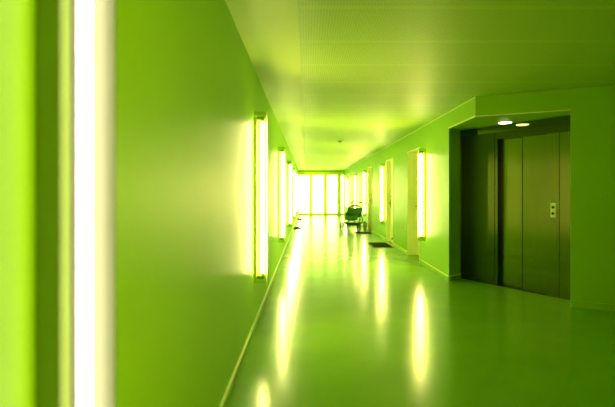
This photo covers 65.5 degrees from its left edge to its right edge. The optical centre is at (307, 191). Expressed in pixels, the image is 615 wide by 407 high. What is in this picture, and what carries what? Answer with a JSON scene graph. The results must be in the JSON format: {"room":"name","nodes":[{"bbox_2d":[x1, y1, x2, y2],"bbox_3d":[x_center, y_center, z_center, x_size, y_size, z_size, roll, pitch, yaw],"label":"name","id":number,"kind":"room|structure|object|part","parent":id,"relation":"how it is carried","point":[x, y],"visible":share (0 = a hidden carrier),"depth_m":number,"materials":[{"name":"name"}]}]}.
{"room":"building corridor","nodes":[
{"label":"building corridor","id":0,"kind":"room"},
{"bbox_2d":[0,0,297,406],"bbox_3d":[-0.632,0.069,8.950,0.200,2.603,38.300,0,0,0],"label":"wall","id":1,"kind":"structure","parent":0,"point":[189,89],"depth_m":1.79,"materials":[{"name":"green paint"}]},
{"bbox_2d":[36,0,115,406],"bbox_3d":[-0.466,0.058,0.965,0.133,1.705,0.064,0,0,0],"label":"lamp","id":2,"kind":"object","parent":1,"relation":"attached to","point":[76,39],"visible":1,"depth_m":0.95,"materials":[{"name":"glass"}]},
{"bbox_3d":[-0.507,0.060,0.953,0.050,1.580,0.040,0,0,0],"label":"rail","id":3,"kind":"part","parent":2,"relation":"part of","materials":[{"name":"metal"}]},
{"bbox_2d":[219,214,298,406],"bbox_3d":[-0.523,1.332,8.900,0.018,0.076,37.800,0,0,0],"label":"baseboard","id":4,"kind":"structure","parent":1,"relation":"attached to","point":[228,391],"depth_m":4.11,"materials":[{"name":"green paint"}]},
{"bbox_2d":[253,112,266,282],"bbox_3d":[-0.466,0.058,4.735,0.133,1.705,0.064,0,0,0],"label":"lamp","id":5,"kind":"object","parent":1,"relation":"attached to","point":[260,118],"visible":1,"depth_m":4.76,"materials":[{"name":"plastic"}]},
{"bbox_3d":[-0.515,0.060,4.723,0.034,1.580,0.040,0,0,0],"label":"rail","id":6,"kind":"part","parent":5,"relation":"part of","materials":[{"name":"metal"}]},
{"bbox_2d":[278,147,284,241],"bbox_3d":[-0.466,0.058,8.505,0.133,1.705,0.064,0,0,0],"label":"lamp","id":7,"kind":"object","parent":1,"relation":"attached to","point":[281,150],"visible":1,"depth_m":8.53,"materials":[{"name":"silver metal"}]},
{"bbox_3d":[-0.515,0.060,8.493,0.034,1.580,0.040,0,0,0],"label":"rail","id":8,"kind":"part","parent":7,"relation":"part of","materials":[{"name":"metal"}]},
{"bbox_2d":[287,161,291,226],"bbox_3d":[-0.466,0.058,12.275,0.133,1.705,0.064,0,0,0],"label":"lamp","id":9,"kind":"object","parent":1,"relation":"attached to","point":[289,163],"visible":0.89,"depth_m":12.30,"materials":[{"name":"silver metal"}]},
{"bbox_3d":[-0.515,0.060,12.263,0.034,1.580,0.040,0,0,0],"label":"rail","id":10,"kind":"part","parent":9,"relation":"part of","materials":[{"name":"metal"}]},
{"bbox_2d":[292,168,295,218],"bbox_3d":[-0.466,0.058,16.045,0.133,1.705,0.064,0,0,0],"label":"lamp","id":11,"kind":"object","parent":1,"relation":"attached to","point":[293,169],"visible":0.88,"depth_m":16.07,"materials":[{"name":"silver metal"}]},
{"bbox_3d":[-0.515,0.060,16.033,0.034,1.580,0.040,0,0,0],"label":"rail","id":12,"kind":"part","parent":11,"relation":"part of","materials":[{"name":"metal"}]},
{"bbox_2d":[296,172,297,212],"bbox_3d":[-0.466,0.058,19.815,0.133,1.705,0.064,0,0,0],"label":"lamp","id":13,"kind":"object","parent":1,"relation":"attached to","point":[296,172],"visible":0.66,"depth_m":19.84,"materials":[{"name":"silver metal"}]},
{"bbox_2d":[298,175,298,209],"bbox_3d":[-0.466,0.058,23.585,0.133,1.705,0.064,0,0,0],"label":"lamp","id":14,"kind":"object","parent":1,"relation":"attached to","point":[298,175],"visible":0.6,"depth_m":23.56,"materials":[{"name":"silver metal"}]},
{"bbox_2d":[298,170,344,171],"bbox_3d":[0.817,-1.181,27.950,2.698,0.103,0.200,0,0,0],"label":"wall","id":15,"kind":"structure","parent":0,"point":[298,170],"depth_m":27.85,"materials":[{"name":"green paint"}]},
{"bbox_2d":[298,172,344,214],"bbox_3d":[0.817,0.120,27.910,2.698,2.500,0.140,0,0,0],"label":"window","id":16,"kind":"structure","parent":15,"relation":"in","point":[310,174],"depth_m":27.84,"materials":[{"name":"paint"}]},
{"bbox_2d":[345,113,459,275],"bbox_3d":[2.383,0.069,17.710,0.434,2.603,20.780,0,0,0],"label":"wall","id":17,"kind":"structure","parent":0,"point":[440,249],"depth_m":8.35,"materials":[{"name":"green paint"}]},
{"bbox_2d":[345,177,347,207],"bbox_3d":[2.099,0.058,25.612,0.133,1.705,0.064,0,0,0],"label":"lamp","id":18,"kind":"object","parent":17,"relation":"attached to","point":[346,178],"visible":1,"depth_m":25.59,"materials":[{"name":"silver metal"}]},
{"bbox_2d":[353,173,353,207],"bbox_3d":[2.233,0.258,22.225,0.155,2.225,1.050,0,0,0],"label":"door","id":19,"kind":"structure","parent":17,"relation":"in","point":[353,173],"depth_m":22.73,"materials":[{"name":"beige paint"}]},
{"bbox_2d":[354,173,356,207],"bbox_3d":[2.099,0.058,20.912,0.133,1.705,0.064,0,0,0],"label":"lamp","id":20,"kind":"object","parent":17,"relation":"attached to","point":[355,174],"visible":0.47,"depth_m":20.94,"materials":[{"name":"silver metal"}]},
{"bbox_2d":[363,170,366,215],"bbox_3d":[2.099,0.058,17.562,0.133,1.705,0.064,0,0,0],"label":"lamp","id":21,"kind":"object","parent":17,"relation":"attached to","point":[364,171],"visible":1,"depth_m":17.55,"materials":[{"name":"white plastic"}]},
{"bbox_3d":[2.149,0.060,17.550,0.034,1.580,0.040,0,0,0],"label":"rail","id":22,"kind":"part","parent":21,"relation":"part of","materials":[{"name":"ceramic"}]},
{"bbox_2d":[368,166,371,229],"bbox_3d":[2.233,0.258,16.560,0.155,2.225,1.080,0,0,0],"label":"door","id":23,"kind":"structure","parent":17,"relation":"in","point":[369,168],"depth_m":17.08,"materials":[{"name":"beige paint"}]},
{"bbox_2d":[380,163,384,223],"bbox_3d":[2.099,0.058,13.362,0.133,1.705,0.064,0,0,0],"label":"lamp","id":24,"kind":"object","parent":17,"relation":"attached to","point":[382,165],"visible":1,"depth_m":13.39,"materials":[{"name":"silver metal"}]},
{"bbox_3d":[2.149,0.060,13.350,0.034,1.580,0.040,0,0,0],"label":"rail","id":25,"kind":"part","parent":24,"relation":"part of","materials":[{"name":"metal"}]},
{"bbox_2d":[386,158,392,242],"bbox_3d":[2.233,0.258,12.595,0.155,2.225,1.070,0,0,0],"label":"door","id":26,"kind":"structure","parent":17,"relation":"in","point":[389,163],"depth_m":13.11,"materials":[{"name":"beige paint"}]},
{"bbox_2d":[355,220,460,280],"bbox_3d":[2.285,1.332,17.553,0.274,0.076,20.493,0,0,0],"label":"baseboard","id":27,"kind":"structure","parent":17,"relation":"attached to","point":[457,276],"depth_m":8.37,"materials":[{"name":"green paint"}]},
{"bbox_2d":[346,97,475,169],"bbox_3d":[2.160,-1.216,17.005,0.012,0.009,21.690,0,0,0],"label":"trim","id":28,"kind":"structure","parent":17,"relation":"attached to","point":[473,97],"depth_m":8.51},
{"bbox_2d":[407,147,419,258],"bbox_3d":[2.284,0.258,9.765,0.255,2.225,1.130,0,0,0],"label":"door","id":29,"kind":"structure","parent":17,"relation":"in","point":[413,245],"depth_m":10.31,"materials":[{"name":"beige paint"}]},
{"bbox_2d":[418,148,425,240],"bbox_3d":[2.099,0.058,8.782,0.133,1.705,0.064,0,0,0],"label":"lamp","id":30,"kind":"object","parent":17,"relation":"attached to","point":[421,151],"visible":1,"depth_m":8.78,"materials":[{"name":"silver metal"}]},
{"bbox_3d":[2.149,0.060,8.770,0.034,1.580,0.040,0,0,0],"label":"rail","id":31,"kind":"part","parent":30,"relation":"part of","materials":[{"name":"metal"}]},
{"bbox_2d":[460,115,569,299],"bbox_3d":[2.938,0.205,6.779,0.182,2.337,1.832,0,0,-31],"label":"elevator front","id":32,"kind":"object","parent":17,"relation":"attached to","point":[515,177],"visible":0.97,"depth_m":6.75,"materials":[{"name":"metal"}]},
{"bbox_3d":[2.436,0.203,7.533,0.062,2.333,0.022,0,0,-30],"label":"edge trim","id":33,"kind":"part","parent":32,"relation":"part of","materials":[{"name":"metal"}]},
{"bbox_3d":[2.602,0.255,7.264,0.050,2.231,0.610,0,0,-31],"label":"panel","id":34,"kind":"part","parent":32,"relation":"part of","materials":[{"name":"metal"}]},
{"bbox_3d":[2.940,0.301,6.822,0.035,2.122,0.395,0,0,-31],"label":"door","id":35,"kind":"part","parent":32,"relation":"part of","materials":[{"name":"metal"}]},
{"bbox_3d":[3.016,1.369,6.649,0.140,0.010,0.770,0,0,-30],"label":"sill","id":36,"kind":"part","parent":32,"relation":"part of","materials":[{"name":"metal"}]},
{"bbox_3d":[3.097,0.301,6.471,0.035,2.122,0.384,0,0,-30],"label":"door","id":37,"kind":"part","parent":32,"relation":"part of","materials":[{"name":"metal"}]},
{"bbox_3d":[3.251,0.305,6.250,0.140,2.130,0.167,0,0,-30],"label":"call panel","id":38,"kind":"part","parent":32,"relation":"part of","materials":[{"name":"metal"}]},
{"bbox_3d":[3.191,0.245,6.203,0.013,0.190,0.070,0,0,-31],"label":"button plate","id":39,"kind":"part","parent":32,"relation":"part of","materials":[{"name":"silver metal"}]},
{"bbox_3d":[3.312,0.305,6.059,0.050,2.130,0.212,0,0,-30],"label":"panel","id":40,"kind":"part","parent":32,"relation":"part of","materials":[{"name":"metal"}]},
{"bbox_2d":[225,0,614,170],"bbox_3d":[2.764,-1.302,8.925,7.092,0.162,38.350,0,0,0],"label":"ceiling","id":41,"kind":"structure","parent":0,"point":[367,75],"depth_m":4.32,"materials":[{"name":"paint"}]},
{"bbox_3d":[1.043,-1.227,27.750,2.222,0.012,0.200,0,0,0],"label":"panel","id":42,"kind":"part","parent":41,"relation":"part of","materials":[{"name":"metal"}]},
{"bbox_3d":[1.043,-1.227,26.570,2.222,0.012,0.720,0,0,0],"label":"panel","id":43,"kind":"part","parent":41,"relation":"part of","materials":[{"name":"metal"}]},
{"bbox_3d":[1.043,-1.227,25.130,2.222,0.012,0.720,0,0,0],"label":"panel","id":44,"kind":"part","parent":41,"relation":"part of","materials":[{"name":"metal"}]},
{"bbox_3d":[1.043,-1.227,24.410,2.222,0.012,0.720,0,0,0],"label":"panel","id":45,"kind":"part","parent":41,"relation":"part of","materials":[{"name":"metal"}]},
{"bbox_3d":[1.043,-1.227,23.690,2.222,0.012,0.720,0,0,0],"label":"panel","id":46,"kind":"part","parent":41,"relation":"part of","materials":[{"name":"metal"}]},
{"bbox_3d":[1.043,-1.227,22.250,2.222,0.012,0.720,0,0,0],"label":"panel","id":47,"kind":"part","parent":41,"relation":"part of","materials":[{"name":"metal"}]},
{"bbox_3d":[1.043,-1.227,21.530,2.222,0.012,0.720,0,0,0],"label":"panel","id":48,"kind":"part","parent":41,"relation":"part of","materials":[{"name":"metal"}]},
{"bbox_3d":[1.043,-1.227,20.810,2.222,0.012,0.720,0,0,0],"label":"panel","id":49,"kind":"part","parent":41,"relation":"part of","materials":[{"name":"paint"}]},
{"bbox_3d":[1.043,-1.227,20.090,2.222,0.012,0.720,0,0,0],"label":"panel","id":50,"kind":"part","parent":41,"relation":"part of","materials":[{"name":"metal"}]},
{"bbox_3d":[1.043,-1.227,19.370,2.222,0.012,0.720,0,0,0],"label":"panel","id":51,"kind":"part","parent":41,"relation":"part of","materials":[{"name":"paint"}]},
{"bbox_3d":[1.043,-1.227,18.650,2.222,0.012,0.720,0,0,0],"label":"panel","id":52,"kind":"part","parent":41,"relation":"part of","materials":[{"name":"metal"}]},
{"bbox_3d":[1.043,-1.227,17.930,2.222,0.012,0.720,0,0,0],"label":"panel","id":53,"kind":"part","parent":41,"relation":"part of","materials":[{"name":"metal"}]},
{"bbox_3d":[1.043,-1.227,17.210,2.222,0.012,0.720,0,0,0],"label":"panel","id":54,"kind":"part","parent":41,"relation":"part of","materials":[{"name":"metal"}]},
{"bbox_3d":[1.043,-1.227,16.490,2.222,0.012,0.720,0,0,0],"label":"panel","id":55,"kind":"part","parent":41,"relation":"part of","materials":[{"name":"metal"}]},
{"bbox_3d":[1.043,-1.227,15.770,2.222,0.012,0.720,0,0,0],"label":"panel","id":56,"kind":"part","parent":41,"relation":"part of","materials":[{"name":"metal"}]},
{"bbox_3d":[1.043,-1.227,15.050,2.222,0.012,0.720,0,0,0],"label":"panel","id":57,"kind":"part","parent":41,"relation":"part of","materials":[{"name":"metal"}]},
{"bbox_3d":[1.043,-1.227,14.330,2.222,0.012,0.720,0,0,0],"label":"panel","id":58,"kind":"part","parent":41,"relation":"part of","materials":[{"name":"metal"}]},
{"bbox_3d":[1.043,-1.227,13.610,2.222,0.012,0.720,0,0,0],"label":"panel","id":59,"kind":"part","parent":41,"relation":"part of","materials":[{"name":"metal"}]},
{"bbox_3d":[1.043,-1.227,12.890,2.222,0.012,0.720,0,0,0],"label":"panel","id":60,"kind":"part","parent":41,"relation":"part of","materials":[{"name":"metal"}]},
{"bbox_3d":[1.043,-1.227,12.170,2.222,0.012,0.720,0,0,0],"label":"panel","id":61,"kind":"part","parent":41,"relation":"part of","materials":[{"name":"metal"}]},
{"bbox_3d":[1.043,-1.227,11.450,2.222,0.012,0.720,0,0,0],"label":"panel","id":62,"kind":"part","parent":41,"relation":"part of","materials":[{"name":"metal"}]},
{"bbox_3d":[1.043,-1.227,10.730,2.222,0.012,0.720,0,0,0],"label":"panel","id":63,"kind":"part","parent":41,"relation":"part of","materials":[{"name":"metal"}]},
{"bbox_3d":[1.043,-1.227,10.010,2.222,0.012,0.720,0,0,0],"label":"panel","id":64,"kind":"part","parent":41,"relation":"part of","materials":[{"name":"metal"}]},
{"bbox_3d":[1.043,-1.227,9.290,2.222,0.012,0.720,0,0,0],"label":"panel","id":65,"kind":"part","parent":41,"relation":"part of","materials":[{"name":"metal"}]},
{"bbox_3d":[1.043,-1.227,8.570,2.222,0.012,0.720,0,0,0],"label":"panel","id":66,"kind":"part","parent":41,"relation":"part of","materials":[{"name":"metal"}]},
{"bbox_3d":[1.043,-1.227,7.850,2.222,0.012,0.720,0,0,0],"label":"panel","id":67,"kind":"part","parent":41,"relation":"part of","materials":[{"name":"metal"}]},
{"bbox_3d":[1.043,-1.227,7.130,2.222,0.012,0.720,0,0,0],"label":"panel","id":68,"kind":"part","parent":41,"relation":"part of","materials":[{"name":"metal"}]},
{"bbox_3d":[2.896,-1.227,6.410,5.928,0.012,0.720,0,0,0],"label":"panel","id":69,"kind":"part","parent":41,"relation":"part of","materials":[{"name":"metal"}]},
{"bbox_3d":[2.896,-1.227,3.530,5.928,0.012,0.720,0,0,0],"label":"panel","id":70,"kind":"part","parent":41,"relation":"part of","materials":[{"name":"metal"}]},
{"bbox_3d":[2.896,-1.227,2.810,5.928,0.012,0.720,0,0,0],"label":"panel","id":71,"kind":"part","parent":41,"relation":"part of","materials":[{"name":"metal"}]},
{"bbox_3d":[2.896,-1.227,4.250,5.928,0.012,0.720,0,0,0],"label":"panel","id":72,"kind":"part","parent":41,"relation":"part of","materials":[{"name":"metal"}]},
{"bbox_3d":[2.896,-1.227,4.970,5.928,0.012,0.720,0,0,0],"label":"panel","id":73,"kind":"part","parent":41,"relation":"part of","materials":[{"name":"metal"}]},
{"bbox_3d":[2.896,-1.227,5.690,5.928,0.012,0.720,0,0,0],"label":"panel","id":74,"kind":"part","parent":41,"relation":"part of","materials":[{"name":"metal"}]},
{"bbox_2d":[449,89,569,129],"bbox_3d":[2.582,-1.099,6.500,1.061,0.268,1.967,0,0,-31],"label":"bulkhead","id":75,"kind":"object","parent":41,"relation":"attached to","point":[551,100],"visible":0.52,"depth_m":6.04,"materials":[{"name":"green paint"}]},
{"bbox_2d":[497,121,512,123],"bbox_3d":[2.733,-0.956,6.616,0.196,0.018,0.196,0,0,0],"label":"recessed light","id":76,"kind":"object","parent":75,"relation":"attached to","point":[499,122],"visible":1,"depth_m":6.56,"materials":[{"name":"white plastic"}]},
{"bbox_2d":[448,110,569,128],"bbox_3d":[2.388,-0.971,6.350,0.589,0.020,1.909,0,0,-30],"label":"trim","id":77,"kind":"structure","parent":75,"relation":"attached to","point":[555,110],"depth_m":6.02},
{"bbox_2d":[226,215,614,406],"bbox_3d":[2.764,1.430,8.855,7.092,0.120,38.210,0,0,0],"label":"floor","id":78,"kind":"structure","parent":0,"point":[344,321],"depth_m":4.42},
{"bbox_2d":[340,202,366,231],"bbox_3d":[1.616,0.876,16.771,0.664,1.020,1.032,0,0,24],"label":"pushchair","id":79,"kind":"object","parent":78,"relation":"on","point":[352,214],"visible":0.99,"depth_m":16.78,"materials":[{"name":"green fabric"}]},
{"bbox_3d":[1.615,0.796,16.769,0.461,0.430,0.537,0,0,24],"label":"seat","id":80,"kind":"part","parent":79,"relation":"part of","materials":[{"name":"green fabric"}]},
{"bbox_2d":[354,232,371,233],"bbox_3d":[1.830,1.362,15.810,0.560,0.016,0.620,0,0,0],"label":"doormat","id":81,"kind":"object","parent":78,"relation":"on","point":[354,232],"visible":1,"depth_m":15.65,"materials":[{"name":"black rubber"}]},
{"bbox_2d":[368,242,391,246],"bbox_3d":[1.850,1.362,12.225,0.500,0.016,1.050,0,0,0],"label":"doormat","id":82,"kind":"object","parent":78,"relation":"on","point":[373,244],"visible":1,"depth_m":12.21,"materials":[{"name":"black rubber"}]},
{"bbox_2d":[570,85,614,303],"bbox_3d":[4.658,0.069,5.226,3.149,2.603,0.592,0,0,27],"label":"wall","id":83,"kind":"structure","parent":0,"point":[592,109],"depth_m":5.57,"materials":[{"name":"green paint"}]},
{"bbox_2d":[570,301,614,310],"bbox_3d":[4.511,1.332,4.958,3.130,0.076,0.018,0,0,27],"label":"baseboard","id":84,"kind":"structure","parent":83,"relation":"attached to","point":[576,304],"depth_m":5.56,"materials":[{"name":"green paint"}]},
{"label":"outside","id":85,"kind":"structure","parent":0,"visible":0},
{"bbox_2d":[299,200,343,212],"bbox_3d":[0.000,1.530,53.980,60.000,0.280,52.040,0,0,0],"label":"ground","id":86,"kind":"structure","parent":85,"point":[317,205],"depth_m":44.30,"materials":[{"name":"white"}]}
]}

